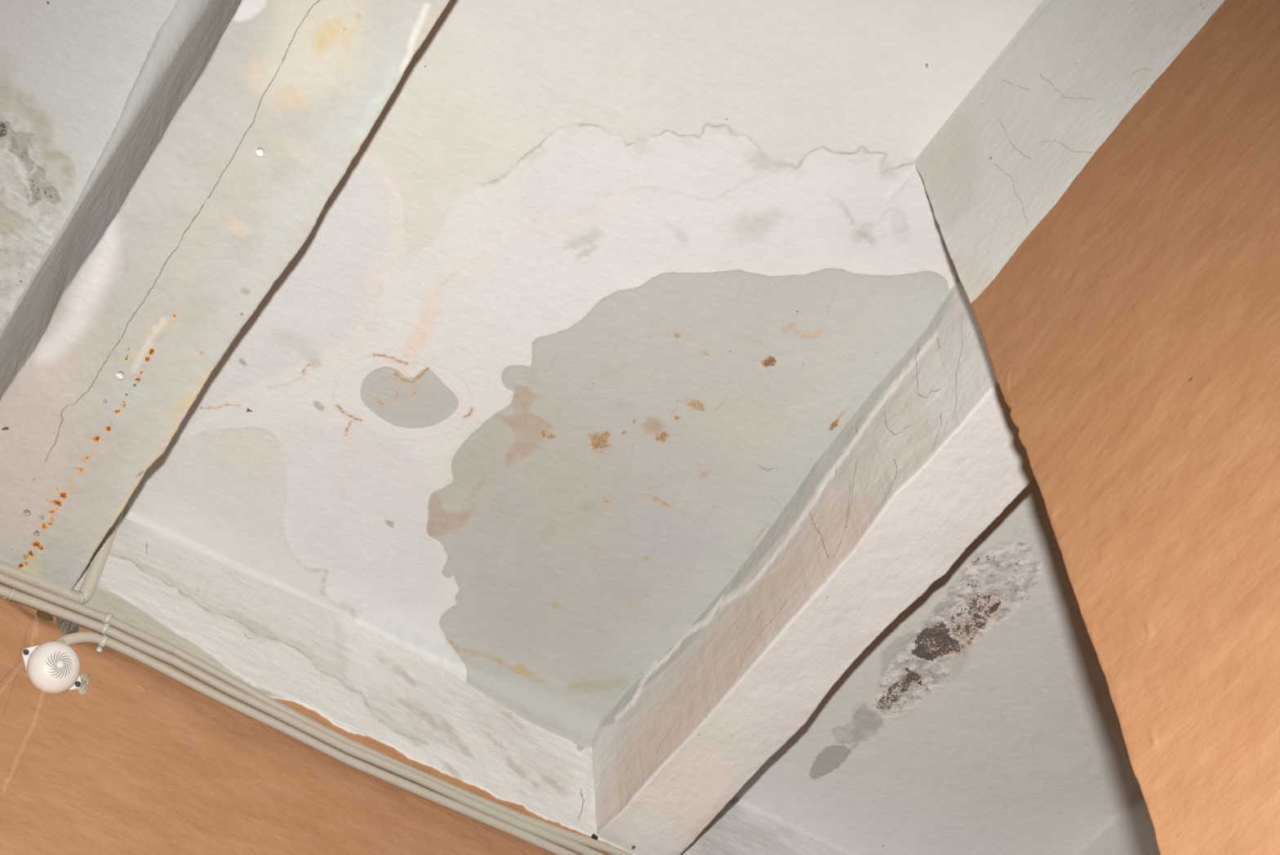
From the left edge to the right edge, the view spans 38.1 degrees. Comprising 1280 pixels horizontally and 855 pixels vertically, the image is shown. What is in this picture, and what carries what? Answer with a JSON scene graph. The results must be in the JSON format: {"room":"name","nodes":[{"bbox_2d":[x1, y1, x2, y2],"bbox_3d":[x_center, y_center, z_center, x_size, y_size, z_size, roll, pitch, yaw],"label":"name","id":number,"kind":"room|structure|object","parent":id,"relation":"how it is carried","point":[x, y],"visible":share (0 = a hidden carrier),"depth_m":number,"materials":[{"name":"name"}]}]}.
{"room":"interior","nodes":[
{"label":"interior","id":0,"kind":"room"},
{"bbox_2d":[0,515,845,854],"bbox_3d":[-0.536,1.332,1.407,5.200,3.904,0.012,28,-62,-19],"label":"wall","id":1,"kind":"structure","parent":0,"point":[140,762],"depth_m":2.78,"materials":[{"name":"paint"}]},
{"bbox_2d":[35,609,53,621],"bbox_3d":[-0.858,0.274,2.675,0.026,0.020,0.008,28,-62,-19],"label":"chip","id":2,"kind":"object","parent":1,"relation":"attached to","point":[42,615],"visible":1,"depth_m":2.67,"materials":[{"name":"brown"}]},
{"bbox_2d":[21,640,80,693],"bbox_3d":[-0.819,0.336,2.584,0.074,0.073,0.073,-2,-57,-1],"label":"alarm siren","id":3,"kind":"object","parent":1,"relation":"attached to","point":[54,666],"depth_m":2.56,"materials":[{"name":"white plastic"}]},
{"bbox_2d":[0,506,125,604],"bbox_3d":[-1.767,-0.312,2.460,2.287,0.264,0.027,28,-62,-19],"label":"conduit","id":4,"kind":"object","parent":1,"relation":"attached to","point":[90,582],"visible":0.77,"depth_m":2.73,"materials":[{"name":"grey plastic"}]},
{"bbox_2d":[56,617,79,634],"bbox_3d":[-0.827,0.286,2.681,0.035,0.039,0.020,28,-62,-19],"label":"lump","id":5,"kind":"object","parent":1,"relation":"attached to","point":[67,627],"visible":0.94,"depth_m":2.68,"materials":[{"name":"grey"}]},
{"bbox_2d":[76,672,89,694],"bbox_3d":[-0.784,0.359,2.611,0.020,0.042,0.027,28,-62,-19],"label":"lump","id":6,"kind":"object","parent":1,"relation":"attached to","point":[82,689],"visible":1,"depth_m":2.60,"materials":[{"name":"beige"}]},
{"bbox_2d":[0,584,604,854],"bbox_3d":[-1.014,0.172,2.604,4.070,0.038,0.023,28,-62,-19],"label":"conduit","id":7,"kind":"object","parent":1,"relation":"attached to","point":[350,749],"visible":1,"depth_m":2.79,"materials":[{"name":"grey plastic"}]},
{"bbox_2d":[99,622,110,634],"bbox_3d":[-0.779,0.291,2.702,0.010,0.019,0.014,28,-62,-19],"label":"clip","id":8,"kind":"object","parent":7,"relation":"attached to","point":[104,630],"visible":1,"depth_m":2.69,"materials":[{"name":"plastic"}]},
{"bbox_2d":[0,572,632,854],"bbox_3d":[-1.015,0.160,2.625,4.070,0.046,0.028,29,-62,-19],"label":"conduit","id":9,"kind":"object","parent":1,"relation":"attached to","point":[37,592],"visible":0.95,"depth_m":2.79,"materials":[{"name":"grey plastic"}]},
{"bbox_2d":[102,611,113,623],"bbox_3d":[-0.780,0.279,2.720,0.010,0.019,0.014,28,-62,-19],"label":"clip","id":10,"kind":"object","parent":9,"relation":"attached to","point":[108,615],"visible":1,"depth_m":2.71,"materials":[{"name":"plastic"}]},
{"bbox_2d":[57,631,578,854],"bbox_3d":[-0.074,0.699,2.949,1.808,0.054,0.020,28,-62,-19],"label":"conduit","id":11,"kind":"object","parent":1,"relation":"attached to","point":[79,637],"visible":1,"depth_m":2.79,"materials":[{"name":"grey plastic"}]},
{"bbox_2d":[95,634,109,653],"bbox_3d":[-0.778,0.312,2.686,0.010,0.028,0.017,28,-62,-19],"label":"clip","id":12,"kind":"object","parent":11,"relation":"attached to","point":[100,647],"visible":1,"depth_m":2.68,"materials":[{"name":"plastic"}]},
{"bbox_2d":[591,833,598,839],"bbox_3d":[-0.074,0.664,3.012,0.011,0.008,0.006,28,-62,-19],"label":"plug","id":13,"kind":"object","parent":1,"relation":"attached to","point":[593,836],"visible":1,"depth_m":3.01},
{"bbox_2d":[0,0,1141,854],"bbox_3d":[0.617,-1.263,2.034,5.200,0.052,4.370,28,-62,-19],"label":"ceiling","id":14,"kind":"structure","parent":0,"point":[596,287],"depth_m":2.81,"materials":[{"name":"white paint"}]},
{"bbox_2d":[0,0,449,591],"bbox_3d":[0.246,-1.405,1.811,0.297,0.252,4.380,28,-62,-19],"label":"ceiling beam","id":15,"kind":"structure","parent":14,"relation":"attached to","point":[179,229],"depth_m":2.44,"materials":[{"name":"white paint"}]},
{"bbox_2d":[23,509,31,515],"bbox_3d":[-0.871,0.121,2.636,0.010,0.004,0.010,28,-62,-19],"label":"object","id":16,"kind":"object","parent":15,"relation":"attached to","point":[26,512],"visible":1,"depth_m":2.63,"materials":[{"name":"white"}]},
{"bbox_2d":[33,530,39,535],"bbox_3d":[-0.865,0.152,2.657,0.008,0.004,0.008,28,-62,-19],"label":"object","id":17,"kind":"object","parent":15,"relation":"attached to","point":[35,532],"visible":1,"depth_m":2.65,"materials":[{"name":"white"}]},
{"bbox_2d":[38,514,44,519],"bbox_3d":[-0.853,0.128,2.641,0.008,0.004,0.008,28,-62,-19],"label":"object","id":18,"kind":"object","parent":15,"relation":"attached to","point":[41,517],"visible":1,"depth_m":2.64,"materials":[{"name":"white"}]},
{"bbox_2d":[115,370,124,379],"bbox_3d":[-0.704,-0.070,2.510,0.010,0.012,0.010,28,-62,-19],"label":"filled hole","id":19,"kind":"object","parent":15,"relation":"attached to","point":[119,375],"visible":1,"depth_m":2.51,"materials":[{"name":"white paint"}]},
{"bbox_2d":[256,147,264,155],"bbox_3d":[-0.478,-0.346,2.335,0.010,0.011,0.010,28,-62,-19],"label":"filled hole","id":20,"kind":"object","parent":15,"relation":"attached to","point":[260,151],"visible":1,"depth_m":2.33,"materials":[{"name":"white paint"}]},
{"bbox_2d":[591,279,1034,854],"bbox_3d":[0.304,0.202,2.874,0.182,0.252,1.227,28,-62,-19],"label":"ceiling beam","id":21,"kind":"structure","parent":14,"relation":"attached to","point":[935,453],"depth_m":2.82,"materials":[{"name":"white paint"}]},
{"bbox_2d":[1072,791,1159,854],"bbox_3d":[1.078,0.617,3.173,0.160,0.250,1.226,28,-62,-19],"label":"ceiling beam","id":22,"kind":"structure","parent":14,"relation":"attached to","point":[1131,831],"depth_m":3.33,"materials":[{"name":"white paint"}]},
{"bbox_2d":[915,0,1279,854],"bbox_3d":[2.235,0.060,0.646,2.202,3.904,3.204,28,-62,-19],"label":"wall","id":23,"kind":"structure","parent":0,"point":[1104,197],"depth_m":1.90,"materials":[{"name":"paint"}]}
]}

